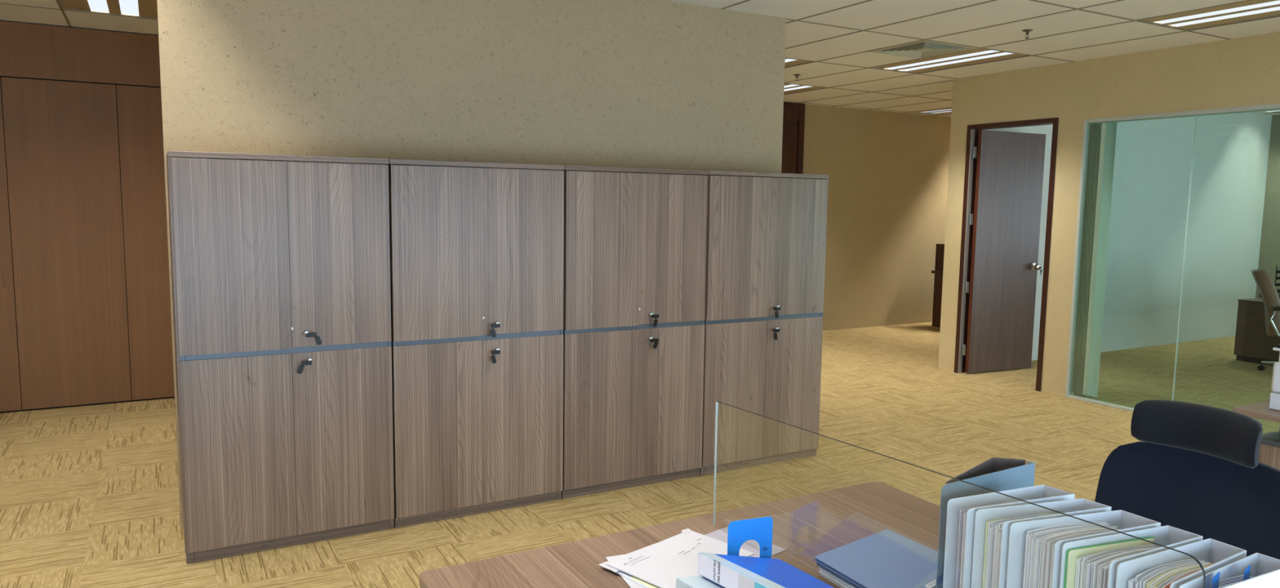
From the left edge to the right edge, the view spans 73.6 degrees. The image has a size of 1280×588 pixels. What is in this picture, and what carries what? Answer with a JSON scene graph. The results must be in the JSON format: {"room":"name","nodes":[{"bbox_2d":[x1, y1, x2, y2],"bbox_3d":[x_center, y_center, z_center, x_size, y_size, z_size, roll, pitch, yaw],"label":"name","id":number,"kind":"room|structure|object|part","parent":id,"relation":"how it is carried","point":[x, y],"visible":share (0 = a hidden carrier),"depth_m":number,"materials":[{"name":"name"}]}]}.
{"room":"open-plan office","nodes":[
{"label":"open-plan office","id":0,"kind":"room"},
{"bbox_2d":[156,0,786,528],"bbox_3d":[-0.664,-0.343,4.956,3.630,2.830,0.115,-3,7,-29],"label":"wall partition","id":1,"kind":"structure","parent":0,"point":[660,84],"depth_m":4.66,"materials":[{"name":"beige paint"}]},
{"bbox_2d":[0,321,1279,587],"bbox_3d":[2.181,1.133,5.537,19.400,0.150,10.000,-3,7,-29],"label":"floor","id":2,"kind":"structure","parent":0,"point":[89,494],"depth_m":5.21,"materials":[{"name":"carpet"}]},
{"bbox_2d":[0,21,174,413],"bbox_3d":[-5.712,-0.515,5.910,5.950,2.822,0.630,-3,7,-29],"label":"wood wall panel","id":3,"kind":"object","parent":2,"relation":"on","point":[86,317],"visible":0.54,"depth_m":6.42,"materials":[{"name":"red wood"}]},
{"bbox_3d":[-4.617,-0.117,6.220,0.018,0.124,0.010,-3,7,-29],"label":"door handle","id":4,"kind":"part","parent":3,"relation":"part of","materials":[{"name":"red wood"}]},
{"bbox_3d":[-4.883,-0.329,6.061,0.698,2.420,0.020,-3,7,-29],"label":"door","id":5,"kind":"part","parent":3,"relation":"part of","materials":[{"name":"red wood"}]},
{"bbox_3d":[-4.538,-0.120,6.264,0.018,0.124,0.010,-3,7,-29],"label":"door handle","id":6,"kind":"part","parent":3,"relation":"part of","materials":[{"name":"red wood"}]},
{"bbox_3d":[-4.271,-0.357,6.405,0.698,2.420,0.020,-3,7,-29],"label":"door","id":7,"kind":"part","parent":3,"relation":"part of","materials":[{"name":"red wood"}]},
{"bbox_3d":[-5.550,-1.698,5.524,5.950,0.382,0.020,-3,7,-29],"label":"bulkhead panel","id":8,"kind":"part","parent":3,"relation":"part of","materials":[{"name":"red wood"}]},
{"bbox_3d":[-3.660,-0.386,6.749,0.699,2.420,0.020,-3,7,-29],"label":"door","id":9,"kind":"part","parent":3,"relation":"part of","materials":[{"name":"red wood"}]},
{"bbox_2d":[166,151,394,563],"bbox_3d":[-1.692,0.257,4.071,0.908,1.797,0.520,-3,7,-29],"label":"storage cabinet","id":10,"kind":"object","parent":2,"relation":"on","point":[280,264],"visible":1,"depth_m":3.86,"materials":[{"name":"brown wood"}]},
{"bbox_3d":[-1.768,-0.160,3.722,0.449,0.837,0.018,-3,7,-29],"label":"door","id":11,"kind":"part","parent":10,"relation":"part of","materials":[{"name":"brown wood"}]},
{"bbox_3d":[-1.785,0.702,3.824,0.449,0.854,0.018,-3,7,-29],"label":"door","id":12,"kind":"part","parent":10,"relation":"part of","materials":[{"name":"brown wood"}]},
{"bbox_3d":[-1.586,0.255,3.894,0.892,0.037,0.026,-3,7,-29],"label":"finger rail","id":13,"kind":"part","parent":10,"relation":"part of","materials":[{"name":"metal"}]},
{"bbox_3d":[-1.382,-0.181,3.950,0.445,0.834,0.018,-3,7,-29],"label":"door","id":14,"kind":"part","parent":10,"relation":"part of","materials":[{"name":"brown wood"}]},
{"bbox_3d":[-1.394,0.684,4.044,0.445,0.854,0.018,-3,7,-29],"label":"door","id":15,"kind":"part","parent":10,"relation":"part of","materials":[{"name":"brown wood"}]},
{"bbox_2d":[386,159,564,527],"bbox_3d":[-0.903,0.220,4.515,0.897,1.797,0.520,-3,7,-29],"label":"storage cabinet","id":16,"kind":"object","parent":2,"relation":"on","point":[477,248],"visible":0.91,"depth_m":4.30,"materials":[{"name":"brown wood"}]},
{"bbox_3d":[-0.982,-0.197,4.164,0.444,0.837,0.018,-3,7,-29],"label":"door","id":17,"kind":"part","parent":16,"relation":"part of","materials":[{"name":"brown wood"}]},
{"bbox_3d":[-0.999,0.666,4.266,0.444,0.854,0.018,-3,7,-29],"label":"door","id":18,"kind":"part","parent":16,"relation":"part of","materials":[{"name":"brown wood"}]},
{"bbox_3d":[-0.802,0.219,4.335,0.892,0.037,0.026,-3,7,-29],"label":"finger rail","id":19,"kind":"part","parent":16,"relation":"part of","materials":[{"name":"metal"}]},
{"bbox_3d":[-0.611,0.648,4.485,0.445,0.854,0.018,-3,7,-29],"label":"door","id":20,"kind":"part","parent":16,"relation":"part of","materials":[{"name":"brown wood"}]},
{"bbox_3d":[-0.598,-0.217,4.391,0.445,0.834,0.018,-3,7,-29],"label":"door","id":21,"kind":"part","parent":16,"relation":"part of","materials":[{"name":"brown wood"}]},
{"bbox_2d":[561,164,708,498],"bbox_3d":[-0.120,0.184,4.956,0.897,1.797,0.520,-3,7,-29],"label":"storage cabinet","id":22,"kind":"object","parent":2,"relation":"on","point":[635,239],"visible":0.91,"depth_m":4.75,"materials":[{"name":"brown wood"}]},
{"bbox_3d":[-0.215,0.629,4.707,0.444,0.854,0.018,-3,7,-29],"label":"door","id":23,"kind":"part","parent":22,"relation":"part of","materials":[{"name":"brown wood"}]},
{"bbox_3d":[-0.198,-0.233,4.605,0.444,0.837,0.018,-3,7,-29],"label":"door","id":24,"kind":"part","parent":22,"relation":"part of","materials":[{"name":"brown wood"}]},
{"bbox_3d":[-0.019,0.183,4.776,0.892,0.037,0.026,-3,7,-29],"label":"finger rail","id":25,"kind":"part","parent":22,"relation":"part of","materials":[{"name":"metal"}]},
{"bbox_3d":[0.173,0.611,4.925,0.445,0.854,0.018,-3,7,-29],"label":"door","id":26,"kind":"part","parent":22,"relation":"part of","materials":[{"name":"brown wood"}]},
{"bbox_3d":[0.186,-0.254,4.832,0.445,0.834,0.018,-3,7,-29],"label":"door","id":27,"kind":"part","parent":22,"relation":"part of","materials":[{"name":"brown wood"}]},
{"bbox_2d":[418,480,940,587],"bbox_3d":[0.461,1.065,1.795,1.470,0.740,1.428,-3,7,-29],"label":"desk","id":28,"kind":"object","parent":2,"relation":"on","point":[808,526],"visible":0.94,"depth_m":2.26,"materials":[{"name":"brown wood"}]},
{"bbox_2d":[605,553,645,587],"bbox_3d":[0.045,0.655,2.057,0.206,0.001,0.190,-2,7,-21],"label":"paper sheet","id":29,"kind":"object","parent":28,"relation":"on","point":[632,584],"visible":0.13,"depth_m":1.97,"materials":[{"name":"white paper"}]},
{"bbox_2d":[616,570,650,587],"bbox_3d":[0.073,0.654,2.046,0.230,0.003,0.225,-5,8,-43],"label":"paper sheet","id":30,"kind":"object","parent":29,"relation":"on","point":[628,575],"visible":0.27,"depth_m":1.99,"materials":[{"name":"white paper"}]},
{"bbox_2d":[598,542,655,572],"bbox_3d":[0.010,0.641,2.107,0.243,0.003,0.060,-5,8,-43],"label":"paper sheet","id":31,"kind":"object","parent":30,"relation":"on","point":[604,564],"visible":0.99,"depth_m":2.05,"materials":[{"name":"white paper"}]},
{"bbox_2d":[631,575,660,587],"bbox_3d":[0.125,0.659,1.982,0.215,0.001,0.200,-5,8,-42],"label":"paper sheet","id":32,"kind":"object","parent":30,"relation":"on","point":[650,584],"visible":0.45,"depth_m":1.96,"materials":[{"name":"yellow paper"}]},
{"bbox_2d":[606,528,754,587],"bbox_3d":[0.099,0.640,2.082,0.224,0.006,0.308,7,8,43],"label":"papers","id":33,"kind":"object","parent":30,"relation":"on","point":[660,564],"visible":0.91,"depth_m":2.07,"materials":[{"name":"white paper"}]},
{"bbox_2d":[675,574,724,587],"bbox_3d":[0.280,0.654,1.829,0.286,0.038,0.306,-3,7,-29],"label":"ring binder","id":34,"kind":"object","parent":28,"relation":"on","point":[694,581],"visible":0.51,"depth_m":1.88,"materials":[{"name":"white plastic"}]},
{"bbox_2d":[697,551,834,587],"bbox_3d":[0.308,0.622,1.833,0.240,0.082,0.307,-3,7,-29],"label":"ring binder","id":35,"kind":"object","parent":34,"relation":"on","point":[727,571],"visible":1,"depth_m":1.86,"materials":[{"name":"blue plastic"}]},
{"bbox_2d":[705,526,786,556],"bbox_3d":[0.205,0.648,2.159,0.271,0.001,0.200,-5,8,-42],"label":"paper sheet","id":36,"kind":"object","parent":28,"relation":"on","point":[752,545],"visible":0.2,"depth_m":2.20,"materials":[{"name":"white paper"}]},
{"bbox_2d":[727,515,773,558],"bbox_3d":[0.250,0.584,2.031,0.117,0.122,0.051,-1,7,-20],"label":"bookend","id":37,"kind":"object","parent":28,"relation":"on","point":[758,529],"visible":0.85,"depth_m":2.01,"materials":[{"name":"blue paint"}]},
{"bbox_2d":[813,528,937,587],"bbox_3d":[0.594,0.648,1.990,0.296,0.048,0.341,-3,7,-29],"label":"document folder","id":38,"kind":"object","parent":28,"relation":"on","point":[885,558],"depth_m":2.00,"materials":[{"name":"blue plastic"}]},
{"bbox_3d":[0.654,0.637,1.891,0.075,0.003,0.016,-5,8,-41],"label":"label strip","id":39,"kind":"part","parent":38,"relation":"part of","materials":[{"name":"white paper"}]},
{"bbox_2d":[712,400,1205,587],"bbox_3d":[0.516,0.515,1.767,0.030,0.360,1.163,-3,7,-33],"label":"glass screen","id":40,"kind":"object","parent":28,"relation":"on","point":[716,424],"visible":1,"depth_m":1.69,"materials":[{"name":"glass"}]},
{"bbox_2d":[935,457,1035,587],"bbox_3d":[0.724,0.532,1.863,0.315,0.312,0.073,-3,7,-32],"label":"folder","id":41,"kind":"object","parent":28,"relation":"on","point":[995,473],"visible":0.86,"depth_m":1.82,"materials":[{"name":"white plastic"}]},
{"bbox_2d":[942,484,1075,587],"bbox_3d":[0.739,0.552,1.728,0.272,0.300,0.067,-2,7,-21],"label":"folder","id":42,"kind":"object","parent":28,"relation":"on","point":[961,511],"visible":0.44,"depth_m":1.70,"materials":[{"name":"white plastic"}]},
{"bbox_2d":[971,497,1111,587],"bbox_3d":[0.775,0.560,1.661,0.267,0.300,0.068,-1,7,-20],"label":"folder","id":43,"kind":"object","parent":28,"relation":"on","point":[992,525],"visible":0.51,"depth_m":1.64,"materials":[{"name":"white plastic"}]},
{"bbox_2d":[1005,509,1160,587],"bbox_3d":[0.817,0.569,1.587,0.267,0.300,0.096,-2,7,-22],"label":"folder","id":44,"kind":"object","parent":28,"relation":"on","point":[1035,546],"visible":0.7,"depth_m":1.57,"materials":[{"name":"white plastic"}]},
{"bbox_2d":[1059,524,1203,587],"bbox_3d":[0.861,0.578,1.512,0.258,0.300,0.088,-2,7,-27],"label":"folder","id":45,"kind":"object","parent":28,"relation":"on","point":[1090,562],"visible":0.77,"depth_m":1.48,"materials":[{"name":"white plastic"}]},
{"bbox_2d":[1115,537,1246,587],"bbox_3d":[0.907,0.587,1.435,0.254,0.300,0.086,-3,7,-29],"label":"folder","id":46,"kind":"object","parent":28,"relation":"on","point":[1167,568],"visible":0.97,"depth_m":1.43,"materials":[{"name":"white plastic"}]},
{"bbox_2d":[1178,551,1279,587],"bbox_3d":[0.944,0.591,1.376,0.258,0.304,0.057,-3,7,-29],"label":"folder","id":47,"kind":"object","parent":28,"relation":"on","point":[1256,570],"visible":0.99,"depth_m":1.38,"materials":[{"name":"white plastic"}]},
{"bbox_2d":[699,170,829,475],"bbox_3d":[0.664,0.148,5.396,0.897,1.797,0.520,-3,7,-29],"label":"storage cabinet","id":48,"kind":"object","parent":2,"relation":"on","point":[766,248],"visible":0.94,"depth_m":5.19,"materials":[{"name":"brown wood"}]},
{"bbox_3d":[0.568,0.593,5.148,0.444,0.854,0.018,-3,7,-29],"label":"door","id":49,"kind":"part","parent":48,"relation":"part of","materials":[{"name":"brown wood"}]},
{"bbox_3d":[0.586,-0.269,5.046,0.444,0.837,0.018,-3,7,-29],"label":"door","id":50,"kind":"part","parent":48,"relation":"part of","materials":[{"name":"brown wood"}]},
{"bbox_3d":[0.765,0.146,5.217,0.892,0.037,0.026,-3,7,-29],"label":"finger rail","id":51,"kind":"part","parent":48,"relation":"part of","materials":[{"name":"metal"}]},
{"bbox_3d":[0.957,0.575,5.366,0.445,0.854,0.018,-3,7,-29],"label":"door","id":52,"kind":"part","parent":48,"relation":"part of","materials":[{"name":"brown wood"}]},
{"bbox_3d":[0.969,-0.290,5.273,0.445,0.834,0.018,-3,7,-29],"label":"door","id":53,"kind":"part","parent":48,"relation":"part of","materials":[{"name":"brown wood"}]},
{"bbox_2d":[931,270,942,327],"bbox_3d":[4.687,0.062,11.610,1.400,0.750,0.660,-3,7,-29],"label":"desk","id":54,"kind":"object","parent":2,"relation":"on","point":[938,282],"visible":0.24,"depth_m":11.48,"materials":[{"name":"brown wood"}]},
{"bbox_2d":[934,243,944,271],"bbox_3d":[4.426,-0.495,11.559,0.900,0.360,0.300,-3,7,-29],"label":"shelf","id":55,"kind":"object","parent":54,"relation":"on","point":[940,251],"visible":0.2,"depth_m":11.41,"materials":[{"name":"brown wood"}]},
{"bbox_2d":[1094,399,1279,559],"bbox_3d":[1.242,0.848,2.077,0.656,1.132,0.667,-3,7,-29],"label":"office chair","id":56,"kind":"object","parent":2,"relation":"on","point":[1194,468],"visible":0.71,"depth_m":2.16,"materials":[{"name":"black fabric"}]},
{"bbox_2d":[1232,400,1279,432],"bbox_3d":[3.618,0.914,3.606,1.470,0.740,1.400,-3,7,-29],"label":"office desk","id":57,"kind":"object","parent":2,"relation":"on","point":[1260,410],"visible":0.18,"depth_m":3.77,"materials":[{"name":"brown wood"}]},
{"bbox_2d":[1268,344,1279,410],"bbox_3d":[3.067,0.377,3.711,0.424,0.290,0.404,-3,7,-29],"label":"printer","id":58,"kind":"object","parent":57,"relation":"on","point":[1274,399],"visible":1,"depth_m":3.77,"materials":[{"name":"white plastic"}]},
{"bbox_2d":[1268,391,1279,410],"bbox_3d":[3.068,0.484,3.722,0.420,0.075,0.400,-3,7,-29],"label":"paper tray","id":59,"kind":"object","parent":58,"relation":"on","point":[1274,399],"depth_m":3.77,"materials":[{"name":"white plastic"}]},
{"bbox_2d":[1233,297,1279,365],"bbox_3d":[6.720,0.413,9.037,0.301,0.662,0.649,-3,7,-29],"label":"drawer pedestal","id":60,"kind":"object","parent":2,"relation":"on","point":[1252,344],"visible":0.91,"depth_m":9.10,"materials":[{"name":"brown wood"}]},
{"bbox_2d":[1250,268,1279,370],"bbox_3d":[6.453,0.287,8.441,0.763,1.032,0.641,5,7,32],"label":"chair","id":61,"kind":"object","parent":2,"relation":"on","point":[1270,297],"visible":0.8,"depth_m":8.34,"materials":[{"name":"brown leather"}]},
{"bbox_3d":[6.250,0.078,8.542,0.283,0.644,0.510,5,7,32],"label":"backrest","id":62,"kind":"part","parent":61,"relation":"part of","materials":[{"name":"brown leather"}]},
{"bbox_3d":[6.350,0.314,8.231,0.496,0.307,0.155,5,7,32],"label":"armrest","id":63,"kind":"part","parent":61,"relation":"part of","materials":[{"name":"silver metal"}]},
{"bbox_2d":[1258,431,1279,469],"bbox_3d":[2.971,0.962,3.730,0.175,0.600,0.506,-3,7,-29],"label":"drawer pedestal","id":64,"kind":"object","parent":2,"relation":"on","point":[1269,448],"visible":0.27,"depth_m":3.82,"materials":[{"name":"brown wood"}]},
{"bbox_3d":[7.827,0.413,8.914,1.500,0.720,1.840,-3,7,-29],"label":"office desk","id":65,"kind":"object","parent":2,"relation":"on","visible":0},
{"bbox_2d":[1274,265,1279,292],"bbox_3d":[7.186,-0.155,9.332,0.340,0.300,0.304,-3,7,-29],"label":"tray","id":66,"kind":"object","parent":65,"relation":"on","point":[1277,271],"visible":0.77,"depth_m":9.37,"materials":[{"name":"black plastic"}]},
{"bbox_2d":[0,0,1279,116],"bbox_3d":[2.197,-1.766,5.269,19.400,0.020,9.900,-3,7,-29],"label":"ceiling","id":67,"kind":"structure","parent":0,"point":[837,36],"depth_m":6.03,"materials":[{"name":"tile"}]},
{"bbox_2d":[59,0,157,18],"bbox_3d":[-3.286,-1.901,5.318,0.592,0.106,1.192,-3,7,-29],"label":"ceiling light","id":68,"kind":"object","parent":67,"relation":"attached to","point":[140,8],"visible":0.94,"depth_m":5.62,"materials":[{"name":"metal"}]},
{"bbox_2d":[784,58,812,66],"bbox_3d":[0.950,-2.097,7.700,0.592,0.106,1.192,-3,7,-29],"label":"ceiling light","id":69,"kind":"object","parent":67,"relation":"attached to","point":[788,62],"visible":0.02,"depth_m":7.42,"materials":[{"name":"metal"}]},
{"bbox_2d":[783,83,824,93],"bbox_3d":[1.419,-2.266,9.334,0.592,0.106,1.192,-3,7,-29],"label":"ceiling light","id":70,"kind":"object","parent":67,"relation":"attached to","point":[788,88],"visible":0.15,"depth_m":9.09,"materials":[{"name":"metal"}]},
{"bbox_2d":[867,40,977,58],"bbox_3d":[2.216,-1.975,6.700,0.596,0.138,0.596,-3,7,-29],"label":"ceiling vent","id":71,"kind":"object","parent":67,"relation":"in","point":[922,49],"visible":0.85,"depth_m":6.69,"materials":[{"name":"metal"}]},
{"bbox_2d":[914,107,951,114],"bbox_3d":[4.067,-2.389,10.823,0.592,0.106,1.192,-3,7,-29],"label":"ceiling light","id":72,"kind":"object","parent":67,"relation":"attached to","point":[948,110],"visible":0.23,"depth_m":11.15,"materials":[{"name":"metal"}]},
{"bbox_2d":[874,48,1025,72],"bbox_3d":[2.599,-2.026,7.258,0.592,0.106,1.192,-3,7,-29],"label":"ceiling light","id":73,"kind":"object","parent":67,"relation":"attached to","point":[978,55],"visible":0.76,"depth_m":7.25,"materials":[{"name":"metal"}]},
{"bbox_2d":[1022,29,1032,39],"bbox_3d":[2.677,-1.792,5.913,0.068,0.060,0.068,-3,7,-29],"label":"sprinkler","id":74,"kind":"object","parent":67,"relation":"attached to","point":[1027,31],"visible":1,"depth_m":5.90,"materials":[{"name":"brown metal"}]},
{"bbox_2d":[1142,0,1279,30],"bbox_3d":[3.778,-1.785,5.181,0.592,0.106,1.192,-3,7,-29],"label":"ceiling light","id":75,"kind":"object","parent":67,"relation":"attached to","point":[1255,9],"visible":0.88,"depth_m":5.41,"materials":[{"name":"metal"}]},
{"bbox_2d":[1263,110,1279,112],"bbox_3d":[7.992,-2.251,10.063,0.592,0.106,1.192,-3,7,-29],"label":"ceiling light","id":76,"kind":"object","parent":67,"relation":"attached to","point":[1274,111],"visible":0.14,"depth_m":10.61,"materials":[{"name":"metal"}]},
{"bbox_2d":[782,104,951,330],"bbox_3d":[-0.159,-0.830,9.535,19.400,2.830,0.190,-3,7,-29],"label":"wall","id":77,"kind":"structure","parent":0,"point":[888,171],"depth_m":11.29,"materials":[{"name":"beige paint"}]},
{"bbox_2d":[781,102,805,173],"bbox_3d":[1.508,-0.891,10.329,1.085,2.829,0.059,-3,7,-29],"label":"door","id":78,"kind":"structure","parent":77,"relation":"in","point":[793,140],"depth_m":10.39,"materials":[{"name":"brown wood"}]},
{"bbox_3d":[1.505,-0.778,10.348,0.890,2.600,0.042,-3,7,-29],"label":"panel","id":79,"kind":"part","parent":78,"relation":"part of","materials":[{"name":"brown wood"}]},
{"bbox_2d":[937,31,1279,396],"bbox_3d":[4.732,-0.321,5.459,0.120,2.830,6.850,-3,7,-29],"label":"wall","id":80,"kind":"structure","parent":0,"point":[1240,72],"depth_m":7.24,"materials":[{"name":"beige paint"}]},
{"bbox_2d":[954,117,1058,391],"bbox_3d":[3.705,-0.387,8.047,0.896,2.378,0.940,-3,7,-29],"label":"door","id":81,"kind":"structure","parent":80,"relation":"in","point":[1003,180],"depth_m":8.27,"materials":[{"name":"brown wood"}]},
{"bbox_3d":[3.568,-0.401,8.340,0.847,2.315,0.036,-2,7,-25],"label":"panel","id":82,"kind":"part","parent":81,"relation":"part of","materials":[{"name":"brown wood"}]},
{"bbox_3d":[3.913,-0.270,8.451,0.080,0.080,0.082,-2,7,-25],"label":"knob","id":83,"kind":"part","parent":81,"relation":"part of","materials":[{"name":"silver metal"}]},
{"bbox_2d":[1065,103,1279,411],"bbox_3d":[4.811,-0.054,5.259,0.049,2.345,4.572,-3,7,-29],"label":"window","id":84,"kind":"structure","parent":80,"relation":"in","point":[1086,122],"depth_m":7.11,"materials":[{"name":"glass"}]},
{"bbox_2d":[1071,108,1279,397],"bbox_3d":[4.358,-0.176,6.191,0.085,2.304,2.455,-3,7,-29],"label":"window frame","id":85,"kind":"structure","parent":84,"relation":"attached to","point":[1102,138],"depth_m":7.15,"materials":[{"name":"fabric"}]},
{"bbox_3d":[4.368,-1.306,6.060,0.045,0.030,2.445,-3,7,-29],"label":"head rail","id":86,"kind":"part","parent":85,"relation":"part of","materials":[{"name":"metal"}]},
{"bbox_2d":[984,112,1271,359],"bbox_3d":[5.917,-0.789,9.967,6.398,2.830,0.120,-3,7,-29],"label":"wall","id":87,"kind":"structure","parent":0,"point":[1153,161],"depth_m":10.19,"materials":[{"name":"paper"}]},
{"bbox_2d":[1255,115,1279,298],"bbox_3d":[9.797,-0.548,8.240,0.150,2.830,6.730,-3,7,-29],"label":"wall","id":88,"kind":"structure","parent":0,"point":[1269,249],"depth_m":11.00,"materials":[{"name":"beige paint"}]}
]}

